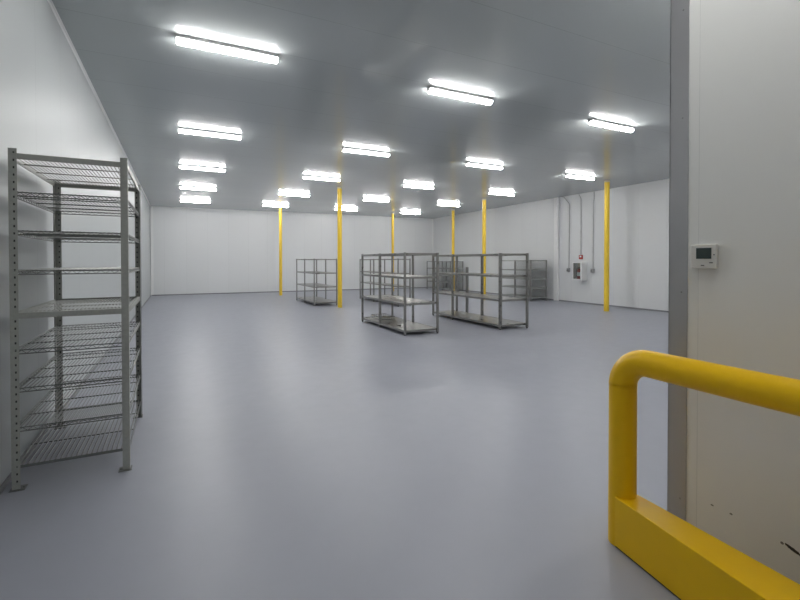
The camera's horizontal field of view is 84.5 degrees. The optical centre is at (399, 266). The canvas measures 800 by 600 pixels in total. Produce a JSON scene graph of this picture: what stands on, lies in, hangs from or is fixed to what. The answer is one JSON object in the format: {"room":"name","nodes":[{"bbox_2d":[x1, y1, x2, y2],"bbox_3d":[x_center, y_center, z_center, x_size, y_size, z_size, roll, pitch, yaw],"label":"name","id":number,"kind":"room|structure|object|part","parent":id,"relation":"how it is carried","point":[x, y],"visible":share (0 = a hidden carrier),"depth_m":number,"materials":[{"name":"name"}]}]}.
{"room":"warehouse storage room","nodes":[
{"label":"warehouse storage room","id":0,"kind":"room"},
{"bbox_2d":[0,0,150,485],"bbox_3d":[-5.660,-0.576,8.575,0.150,4.147,26.805,0,1,-27],"label":"wall","id":1,"kind":"structure","parent":0,"point":[49,107],"depth_m":4.21,"materials":[{"name":"white paint"}]},
{"bbox_2d":[0,295,150,493],"bbox_3d":[-5.538,1.476,8.542,0.011,0.044,26.554,0,1,-27],"label":"baseboard","id":2,"kind":"structure","parent":1,"relation":"attached to","point":[8,479],"depth_m":4.00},
{"bbox_2d":[47,0,150,205],"bbox_3d":[-5.531,-2.630,8.491,0.028,0.034,26.564,0,1,-27],"label":"trim","id":3,"kind":"structure","parent":1,"relation":"attached to","point":[50,2],"depth_m":5.84,"materials":[{"name":"white paint"}]},
{"bbox_2d":[150,206,153,294],"bbox_3d":[-11.458,-0.739,20.356,0.100,4.100,0.100,0,1,-26],"label":"trim","id":4,"kind":"structure","parent":1,"relation":"attached to","point":[151,207],"depth_m":20.40,"materials":[{"name":"white paint"}]},
{"bbox_2d":[150,206,431,295],"bbox_3d":[-4.794,-0.762,23.562,15.236,4.147,0.206,0,1,-24],"label":"wall","id":5,"kind":"structure","parent":0,"point":[196,250],"depth_m":22.61,"materials":[{"name":"white paint"}]},
{"bbox_2d":[152,287,426,295],"bbox_3d":[-4.766,1.289,23.486,14.827,0.044,0.011,0,1,-24],"label":"baseboard","id":6,"kind":"structure","parent":5,"relation":"attached to","point":[411,287],"depth_m":22.60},
{"bbox_2d":[0,288,679,599],"bbox_3d":[1.010,1.549,12.069,16.500,0.200,27.700,0,1,-26],"label":"floor","id":7,"kind":"structure","parent":0,"point":[284,447],"depth_m":3.48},
{"bbox_2d":[8,148,142,492],"bbox_3d":[-2.692,0.362,3.804,0.729,2.384,1.370,0,1,-27],"label":"wire shelving","id":8,"kind":"object","parent":7,"relation":"on","point":[14,158],"visible":1,"depth_m":3.40,"materials":[{"name":"metal"}]},
{"bbox_3d":[-2.694,0.368,3.083,0.048,2.379,0.048,0,1,-27],"label":"post","id":9,"kind":"part","parent":8,"relation":"part of","materials":[{"name":"metal"}]},
{"bbox_3d":[-2.686,1.557,3.100,0.087,0.012,0.085,0,1,-27],"label":"foot plate","id":10,"kind":"part","parent":8,"relation":"part of","materials":[{"name":"metal"}]},
{"bbox_3d":[-3.276,0.355,4.225,0.048,2.379,0.048,0,1,-27],"label":"post","id":11,"kind":"part","parent":8,"relation":"part of","materials":[{"name":"metal"}]},
{"bbox_3d":[-2.693,-0.778,3.789,0.697,0.040,1.322,0,1,-27],"label":"shelf","id":12,"kind":"part","parent":8,"relation":"part of","materials":[{"name":"metal"}]},
{"bbox_3d":[-2.693,-0.246,3.796,0.694,0.036,1.318,0,1,-27],"label":"shelf","id":13,"kind":"part","parent":8,"relation":"part of","materials":[{"name":"metal"}]},
{"bbox_3d":[-2.692,0.335,3.803,0.697,0.040,1.322,0,1,-27],"label":"shelf","id":14,"kind":"part","parent":8,"relation":"part of","materials":[{"name":"metal"}]},
{"bbox_3d":[-2.693,0.032,3.799,0.694,0.036,1.318,0,1,-27],"label":"shelf","id":15,"kind":"part","parent":8,"relation":"part of","materials":[{"name":"metal"}]},
{"bbox_3d":[-2.692,0.589,3.806,0.694,0.036,1.318,0,1,-27],"label":"shelf","id":16,"kind":"part","parent":8,"relation":"part of","materials":[{"name":"metal"}]},
{"bbox_3d":[-2.693,-0.516,3.793,0.694,0.036,1.318,0,1,-27],"label":"shelf","id":17,"kind":"part","parent":8,"relation":"part of","materials":[{"name":"metal"}]},
{"bbox_3d":[-2.692,1.396,3.816,0.697,0.029,1.322,0,1,-27],"label":"shelf","id":18,"kind":"part","parent":8,"relation":"part of","materials":[{"name":"metal"}]},
{"bbox_3d":[-2.692,0.858,3.810,0.694,0.036,1.318,0,1,-27],"label":"shelf","id":19,"kind":"part","parent":8,"relation":"part of","materials":[{"name":"metal"}]},
{"bbox_3d":[-2.692,1.134,3.813,0.694,0.036,1.318,0,1,-27],"label":"shelf","id":20,"kind":"part","parent":8,"relation":"part of","materials":[{"name":"metal"}]},
{"bbox_3d":[-2.109,0.364,3.382,0.048,2.379,0.048,0,1,-27],"label":"post","id":21,"kind":"part","parent":8,"relation":"part of","materials":[{"name":"metal"}]},
{"bbox_3d":[-2.114,1.553,3.392,0.087,0.012,0.085,0,1,-27],"label":"foot plate","id":22,"kind":"part","parent":8,"relation":"part of","materials":[{"name":"metal"}]},
{"bbox_3d":[-2.691,0.350,4.524,0.048,2.379,0.048,0,1,-27],"label":"post","id":23,"kind":"part","parent":8,"relation":"part of","materials":[{"name":"metal"}]},
{"bbox_2d":[279,207,281,294],"bbox_3d":[-5.587,-0.725,20.604,0.148,4.145,0.148,0,1,-26],"label":"support pole","id":24,"kind":"object","parent":7,"relation":"on","point":[280,208],"visible":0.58,"depth_m":20.55,"materials":[{"name":"yellow metal"}]},
{"bbox_2d":[296,259,336,305],"bbox_3d":[-3.265,0.546,17.026,0.870,1.690,2.700,0,1,-26],"label":"storage rack","id":25,"kind":"object","parent":7,"relation":"on","point":[315,300],"visible":1,"depth_m":16.64,"materials":[{"name":"metal"}]},
{"bbox_3d":[-4.227,0.524,18.034,0.040,1.670,0.040,0,1,-26],"label":"leg","id":26,"kind":"part","parent":25,"relation":"part of","materials":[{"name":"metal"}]},
{"bbox_3d":[-3.651,0.538,16.869,0.040,1.670,0.040,0,1,-26],"label":"leg","id":27,"kind":"part","parent":25,"relation":"part of","materials":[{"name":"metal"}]},
{"bbox_3d":[-3.047,0.553,15.650,0.040,1.670,0.040,0,1,-26],"label":"leg","id":28,"kind":"part","parent":25,"relation":"part of","materials":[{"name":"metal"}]},
{"bbox_3d":[-2.907,0.533,17.237,0.040,1.670,0.040,0,1,-26],"label":"leg","id":29,"kind":"part","parent":25,"relation":"part of","materials":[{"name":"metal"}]},
{"bbox_3d":[-2.303,0.548,16.018,0.040,1.670,0.040,0,1,-26],"label":"leg","id":30,"kind":"part","parent":25,"relation":"part of","materials":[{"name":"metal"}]},
{"bbox_2d":[337,187,341,307],"bbox_3d":[-2.079,-0.661,15.200,0.168,4.145,0.168,0,1,-26],"label":"support pole","id":31,"kind":"object","parent":7,"relation":"on","point":[339,189],"visible":1,"depth_m":15.14,"materials":[{"name":"yellow metal"}]},
{"bbox_2d":[360,259,410,306],"bbox_3d":[-0.666,0.542,17.141,0.510,1.690,3.700,0,1,-26],"label":"storage rack","id":32,"kind":"object","parent":7,"relation":"on","point":[384,284],"visible":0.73,"depth_m":16.61,"materials":[{"name":"metal"}]},
{"bbox_3d":[-1.689,0.514,18.677,0.040,1.670,0.040,0,1,-26],"label":"leg","id":33,"kind":"part","parent":32,"relation":"part of","materials":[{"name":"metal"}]},
{"bbox_3d":[-1.032,0.530,17.351,0.040,1.670,0.040,0,1,-26],"label":"leg","id":34,"kind":"part","parent":32,"relation":"part of","materials":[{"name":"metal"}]},
{"bbox_3d":[-0.065,0.554,15.397,0.040,1.670,0.040,0,1,-26],"label":"leg","id":35,"kind":"part","parent":32,"relation":"part of","materials":[{"name":"metal"}]},
{"bbox_3d":[0.356,0.551,15.606,0.040,1.670,0.040,0,1,-26],"label":"leg","id":36,"kind":"part","parent":32,"relation":"part of","materials":[{"name":"metal"}]},
{"bbox_2d":[391,213,393,290],"bbox_3d":[-0.384,-0.763,23.348,0.144,4.145,0.144,0,1,-26],"label":"support pole","id":37,"kind":"object","parent":7,"relation":"on","point":[392,214],"visible":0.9,"depth_m":23.29,"materials":[{"name":"yellow metal"}]},
{"bbox_2d":[361,252,438,335],"bbox_3d":[-0.081,0.575,10.702,0.835,1.785,2.560,0,1,-26],"label":"storage rack","id":38,"kind":"object","parent":7,"relation":"on","point":[403,325],"visible":0.98,"depth_m":10.40,"materials":[{"name":"silver metal"}]},
{"bbox_3d":[-0.993,0.553,11.654,0.045,1.765,0.045,0,1,-26],"label":"leg","id":39,"kind":"part","parent":38,"relation":"part of","materials":[{"name":"silver metal"}]},
{"bbox_3d":[-0.484,0.566,10.626,0.045,1.765,0.068,0,1,-26],"label":"leg","id":40,"kind":"part","parent":38,"relation":"part of","materials":[{"name":"silver metal"}]},
{"bbox_2d":[371,313,393,319],"bbox_3d":[-0.444,1.290,11.324,0.414,0.087,0.616,0,1,-26],"label":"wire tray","id":41,"kind":"object","parent":38,"relation":"on","point":[389,318],"visible":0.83,"depth_m":11.25,"materials":[{"name":"metal"}]},
{"bbox_3d":[-0.205,0.550,11.843,0.045,1.765,0.045,0,1,-26],"label":"leg","id":42,"kind":"part","parent":38,"relation":"part of","materials":[{"name":"silver metal"}]},
{"bbox_3d":[0.105,0.580,9.436,0.045,1.765,0.045,0,1,-26],"label":"leg","id":43,"kind":"part","parent":38,"relation":"part of","materials":[{"name":"silver metal"}]},
{"bbox_3d":[0.317,0.563,10.788,0.045,1.765,0.045,0,1,-26],"label":"leg","id":44,"kind":"part","parent":38,"relation":"part of","materials":[{"name":"silver metal"}]},
{"bbox_3d":[0.831,0.576,9.751,0.045,1.765,0.045,0,1,-26],"label":"leg","id":45,"kind":"part","parent":38,"relation":"part of","materials":[{"name":"silver metal"}]},
{"bbox_2d":[427,261,462,290],"bbox_3d":[2.452,0.495,24.376,0.820,1.600,2.500,0,1,-26],"label":"rack","id":46,"kind":"object","parent":7,"relation":"on","point":[442,268],"visible":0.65,"depth_m":23.82,"materials":[{"name":"metal"}]},
{"bbox_3d":[2.800,0.448,24.547,0.003,1.431,2.411,0,1,-26],"label":"panel","id":47,"kind":"part","parent":46,"relation":"part of","materials":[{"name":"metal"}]},
{"bbox_2d":[452,209,454,290],"bbox_3d":[2.633,-0.747,21.829,0.152,4.145,0.152,0,1,-26],"label":"support pole","id":48,"kind":"object","parent":7,"relation":"on","point":[453,210],"visible":0.8,"depth_m":21.77,"materials":[{"name":"yellow metal"}]},
{"bbox_2d":[466,267,468,312],"bbox_3d":[2.001,0.725,13.142,0.140,1.420,0.140,0,1,-26],"label":"post","id":49,"kind":"object","parent":7,"relation":"on","point":[467,268],"visible":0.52,"depth_m":13.11,"materials":[{"name":"metal"}]},
{"bbox_2d":[432,253,528,329],"bbox_3d":[2.002,0.560,11.723,0.785,1.785,3.180,0,1,-26],"label":"storage rack","id":50,"kind":"object","parent":7,"relation":"on","point":[452,313],"visible":0.94,"depth_m":11.30,"materials":[{"name":"silver metal"}]},
{"bbox_3d":[0.979,0.536,12.962,0.050,1.765,0.050,0,1,-26],"label":"leg","id":51,"kind":"part","parent":50,"relation":"part of","materials":[{"name":"silver metal"}]},
{"bbox_3d":[1.438,0.547,12.034,0.050,1.765,0.050,0,1,-26],"label":"leg","id":52,"kind":"part","parent":50,"relation":"part of","materials":[{"name":"silver metal"}]},
{"bbox_3d":[1.700,0.533,13.163,0.050,1.765,0.050,0,1,-26],"label":"leg","id":53,"kind":"part","parent":50,"relation":"part of","materials":[{"name":"silver metal"}]},
{"bbox_3d":[2.248,0.546,12.056,0.050,1.765,0.075,0,1,-26],"label":"leg","id":54,"kind":"part","parent":50,"relation":"part of","materials":[{"name":"silver metal"}]},
{"bbox_3d":[2.331,0.569,10.231,0.050,1.765,0.075,0,1,-26],"label":"leg","id":55,"kind":"part","parent":50,"relation":"part of","materials":[{"name":"silver metal"}]},
{"bbox_3d":[3.026,0.565,10.483,0.050,1.765,0.050,0,1,-26],"label":"leg","id":56,"kind":"part","parent":50,"relation":"part of","materials":[{"name":"silver metal"}]},
{"bbox_2d":[482,199,485,293],"bbox_3d":[3.451,-0.701,18.083,0.168,4.145,0.168,0,1,-26],"label":"support pole","id":57,"kind":"object","parent":7,"relation":"on","point":[483,200],"visible":0.77,"depth_m":18.01,"materials":[{"name":"yellow metal"}]},
{"bbox_2d":[502,260,546,300],"bbox_3d":[5.135,0.547,18.452,0.870,1.640,1.900,0,1,-26],"label":"rack","id":58,"kind":"object","parent":7,"relation":"on","point":[515,286],"visible":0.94,"depth_m":17.96,"materials":[{"name":"metal"}]},
{"bbox_3d":[4.765,0.549,18.269,0.045,1.640,0.045,0,1,-26],"label":"leg","id":59,"kind":"part","parent":58,"relation":"part of","materials":[{"name":"metal"}]},
{"bbox_3d":[4.966,0.510,17.861,0.004,1.472,0.907,0,1,-26],"label":"panel","id":60,"kind":"part","parent":58,"relation":"part of","materials":[{"name":"metal"}]},
{"bbox_3d":[5.505,0.500,18.633,0.004,1.472,1.812,0,1,-26],"label":"panel","id":61,"kind":"part","parent":58,"relation":"part of","materials":[{"name":"metal"}]},
{"bbox_3d":[5.176,0.559,17.438,0.045,1.640,0.045,0,1,-26],"label":"leg","id":62,"kind":"part","parent":58,"relation":"part of","materials":[{"name":"metal"}]},
{"bbox_3d":[5.550,0.513,17.610,0.782,1.472,0.004,0,1,-26],"label":"panel","id":63,"kind":"part","parent":58,"relation":"part of","materials":[{"name":"metal"}]},
{"bbox_3d":[5.916,0.554,17.804,0.045,1.640,0.045,0,1,-26],"label":"leg","id":64,"kind":"part","parent":58,"relation":"part of","materials":[{"name":"metal"}]},
{"bbox_2d":[604,180,609,310],"bbox_3d":[6.574,-0.653,14.006,0.168,4.145,0.168,0,1,-26],"label":"support pole","id":65,"kind":"object","parent":7,"relation":"on","point":[606,182],"visible":1,"depth_m":13.95,"materials":[{"name":"yellow metal"}]},
{"bbox_2d":[608,350,799,599],"bbox_3d":[1.635,1.022,1.459,0.431,1.117,2.346,0,1,-26],"label":"guard rail","id":66,"kind":"object","parent":7,"relation":"on","point":[689,562],"visible":1,"depth_m":2.13,"materials":[{"name":"yellow metal"}]},
{"bbox_2d":[52,0,670,218],"bbox_3d":[1.006,-2.797,12.015,16.500,0.200,27.700,0,1,-26],"label":"ceiling","id":67,"kind":"structure","parent":0,"point":[347,73],"depth_m":6.81,"materials":[{"name":"white paint"}]},
{"bbox_2d":[180,199,209,202],"bbox_3d":[-8.537,-2.719,18.371,1.143,0.096,0.100,0,1,-26],"label":"ceiling light","id":68,"kind":"object","parent":67,"relation":"attached to","point":[181,200],"visible":1,"depth_m":18.34,"materials":[{"name":"white plastic"}]},
{"bbox_2d":[180,186,215,190],"bbox_3d":[-6.918,-2.680,15.101,1.143,0.096,0.100,0,1,-26],"label":"ceiling light","id":69,"kind":"object","parent":67,"relation":"attached to","point":[181,187],"visible":1,"depth_m":15.06,"materials":[{"name":"white plastic"}]},
{"bbox_2d":[179,164,225,171],"bbox_3d":[-5.307,-2.641,11.848,1.143,0.096,0.100,0,1,-26],"label":"ceiling light","id":70,"kind":"object","parent":67,"relation":"attached to","point":[181,166],"visible":1,"depth_m":11.80,"materials":[{"name":"white plastic"}]},
{"bbox_2d":[178,127,241,139],"bbox_3d":[-3.714,-2.602,8.631,1.143,0.096,0.100,0,1,-26],"label":"ceiling light","id":71,"kind":"object","parent":67,"relation":"attached to","point":[180,129],"visible":1,"depth_m":8.58,"materials":[{"name":"white plastic"}]},
{"bbox_2d":[175,33,278,63],"bbox_3d":[-2.019,-2.561,5.208,1.143,0.096,0.100,0,1,-26],"label":"ceiling light","id":72,"kind":"object","parent":67,"relation":"attached to","point":[184,40],"visible":1,"depth_m":5.15,"materials":[{"name":"white plastic"}]},
{"bbox_2d":[263,204,288,206],"bbox_3d":[-5.594,-2.740,19.829,1.143,0.096,0.100,0,1,-26],"label":"ceiling light","id":73,"kind":"object","parent":67,"relation":"attached to","point":[270,205],"visible":1,"depth_m":19.77,"materials":[{"name":"white plastic"}]},
{"bbox_2d":[279,192,309,196],"bbox_3d":[-3.974,-2.700,16.558,1.143,0.096,0.100,0,1,-26],"label":"ceiling light","id":74,"kind":"object","parent":67,"relation":"attached to","point":[280,193],"visible":1,"depth_m":16.51,"materials":[{"name":"white plastic"}]},
{"bbox_2d":[303,175,339,181],"bbox_3d":[-2.363,-2.661,13.305,1.143,0.096,0.100,0,1,-26],"label":"ceiling light","id":75,"kind":"object","parent":67,"relation":"attached to","point":[304,176],"visible":1,"depth_m":13.25,"materials":[{"name":"white plastic"}]},
{"bbox_2d":[335,208,357,210],"bbox_3d":[-2.600,-2.761,21.311,1.143,0.096,0.100,0,1,-26],"label":"ceiling light","id":76,"kind":"object","parent":67,"relation":"attached to","point":[345,209],"visible":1,"depth_m":21.32,"materials":[{"name":"white plastic"}]},
{"bbox_2d":[342,147,389,156],"bbox_3d":[-0.770,-2.623,10.088,1.143,0.096,0.100,0,1,-26],"label":"ceiling light","id":77,"kind":"object","parent":67,"relation":"attached to","point":[344,149],"visible":1,"depth_m":10.04,"materials":[{"name":"white plastic"}]},
{"bbox_2d":[363,198,388,201],"bbox_3d":[-0.981,-2.721,18.040,1.143,0.096,0.100,0,1,-26],"label":"ceiling light","id":78,"kind":"object","parent":67,"relation":"attached to","point":[364,199],"visible":1,"depth_m":17.99,"materials":[{"name":"white plastic"}]},
{"bbox_2d":[400,211,419,213],"bbox_3d":[0.545,-2.783,22.868,1.143,0.096,0.100,0,1,-26],"label":"ceiling light","id":79,"kind":"object","parent":67,"relation":"attached to","point":[402,212],"visible":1,"depth_m":22.81,"materials":[{"name":"white plastic"}]},
{"bbox_2d":[403,184,433,188],"bbox_3d":[0.630,-2.682,14.787,1.143,0.096,0.100,0,1,-26],"label":"ceiling light","id":80,"kind":"object","parent":67,"relation":"attached to","point":[404,185],"visible":1,"depth_m":14.74,"materials":[{"name":"white plastic"}]},
{"bbox_2d":[437,203,459,206],"bbox_3d":[2.165,-2.743,19.597,1.143,0.096,0.100,0,1,-26],"label":"ceiling light","id":81,"kind":"object","parent":67,"relation":"attached to","point":[440,204],"visible":1,"depth_m":19.53,"materials":[{"name":"white plastic"}]},
{"bbox_2d":[427,85,492,104],"bbox_3d":[0.925,-2.582,6.665,1.143,0.096,0.100,0,1,-26],"label":"ceiling light","id":82,"kind":"object","parent":67,"relation":"attached to","point":[431,89],"visible":1,"depth_m":6.61,"materials":[{"name":"white plastic"}]},
{"bbox_2d":[466,162,502,169],"bbox_3d":[2.223,-2.643,11.570,1.143,0.096,0.100,0,1,-26],"label":"ceiling light","id":83,"kind":"object","parent":67,"relation":"attached to","point":[473,164],"visible":1,"depth_m":11.52,"materials":[{"name":"white plastic"}]},
{"bbox_2d":[489,191,514,195],"bbox_3d":[3.776,-2.704,16.345,1.143,0.096,0.100,0,1,-26],"label":"ceiling light","id":84,"kind":"object","parent":67,"relation":"attached to","point":[490,192],"visible":1,"depth_m":16.29,"materials":[{"name":"white plastic"}]},
{"bbox_2d":[565,174,594,179],"bbox_3d":[5.369,-2.665,13.128,1.143,0.096,0.100,0,1,-26],"label":"ceiling light","id":85,"kind":"object","parent":67,"relation":"attached to","point":[566,175],"visible":1,"depth_m":13.08,"materials":[{"name":"white plastic"}]},
{"bbox_2d":[588,118,633,132],"bbox_3d":[3.918,-2.602,8.147,1.143,0.096,0.100,0,1,-26],"label":"ceiling light","id":86,"kind":"object","parent":67,"relation":"attached to","point":[596,122],"visible":1,"depth_m":8.09,"materials":[{"name":"white plastic"}]},
{"bbox_2d":[434,178,669,310],"bbox_3d":[6.777,-0.691,17.047,0.200,4.147,21.653,0,1,-26],"label":"wall","id":87,"kind":"structure","parent":0,"point":[639,213],"depth_m":16.65,"materials":[{"name":"white paint"}]},
{"bbox_2d":[432,219,433,252],"bbox_3d":[1.980,-0.826,26.460,0.090,4.100,0.090,0,1,-26],"label":"trim","id":88,"kind":"structure","parent":87,"relation":"attached to","point":[432,219],"depth_m":26.47,"materials":[{"name":"white paint"}]},
{"bbox_2d":[553,197,558,300],"bbox_3d":[6.287,-0.698,17.702,0.097,4.146,0.220,0,1,-26],"label":"trim","id":89,"kind":"structure","parent":87,"relation":"attached to","point":[556,200],"depth_m":17.63,"materials":[{"name":"white paint"}]},
{"bbox_2d":[461,290,668,311],"bbox_3d":[6.679,1.360,17.035,0.011,0.044,21.172,0,1,-26],"label":"baseboard","id":90,"kind":"structure","parent":87,"relation":"attached to","point":[461,290],"depth_m":15.97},
{"bbox_2d":[564,197,569,271],"bbox_3d":[6.475,-1.279,17.273,0.129,2.979,0.427,0,1,-26],"label":"conduit","id":91,"kind":"object","parent":87,"relation":"attached to","point":[568,268],"visible":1,"depth_m":17.12,"materials":[{"name":"grey metal"}]},
{"bbox_2d":[572,262,586,280],"bbox_3d":[6.755,0.174,16.549,0.284,0.690,0.430,0,1,-26],"label":"fire extinguisher cabinet","id":92,"kind":"object","parent":87,"relation":"attached to","point":[583,265],"visible":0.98,"depth_m":16.39,"materials":[{"name":"white metal"}]},
{"bbox_3d":[6.634,0.175,16.489,0.013,0.690,0.430,0,1,-26],"label":"door","id":93,"kind":"part","parent":92,"relation":"part of","materials":[{"name":"white paint"}]},
{"bbox_2d":[576,267,579,278],"bbox_3d":[6.724,0.259,16.551,0.166,0.492,0.149,0,1,9],"label":"fire extinguisher","id":94,"kind":"object","parent":92,"relation":"in","point":[577,270],"visible":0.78,"depth_m":16.51,"materials":[{"name":"red metal"}]},
{"bbox_2d":[590,200,594,272],"bbox_3d":[7.044,-1.257,16.123,0.129,2.982,0.110,0,1,-26],"label":"conduit","id":95,"kind":"object","parent":87,"relation":"attached to","point":[592,270],"visible":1,"depth_m":16.12,"materials":[{"name":"grey metal"}]},
{"bbox_2d":[686,0,799,583],"bbox_3d":[7.562,-0.515,2.864,10.901,4.147,4.832,0,1,-26],"label":"wall partition","id":96,"kind":"structure","parent":0,"point":[743,459],"depth_m":2.26,"materials":[{"name":"white paint"}]},
{"bbox_2d":[667,0,689,520],"bbox_3d":[1.669,-0.507,2.587,0.107,4.143,0.107,0,1,-26],"label":"guard","id":97,"kind":"object","parent":96,"relation":"attached to","point":[680,9],"visible":0.96,"depth_m":2.57,"materials":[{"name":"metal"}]},
{"bbox_2d":[691,244,717,268],"bbox_3d":[1.680,-0.056,2.429,0.031,0.134,0.132,0,1,-26],"label":"thermostat","id":98,"kind":"object","parent":96,"relation":"attached to","point":[703,256],"visible":1,"depth_m":2.42,"materials":[{"name":"white plastic"}]}
]}

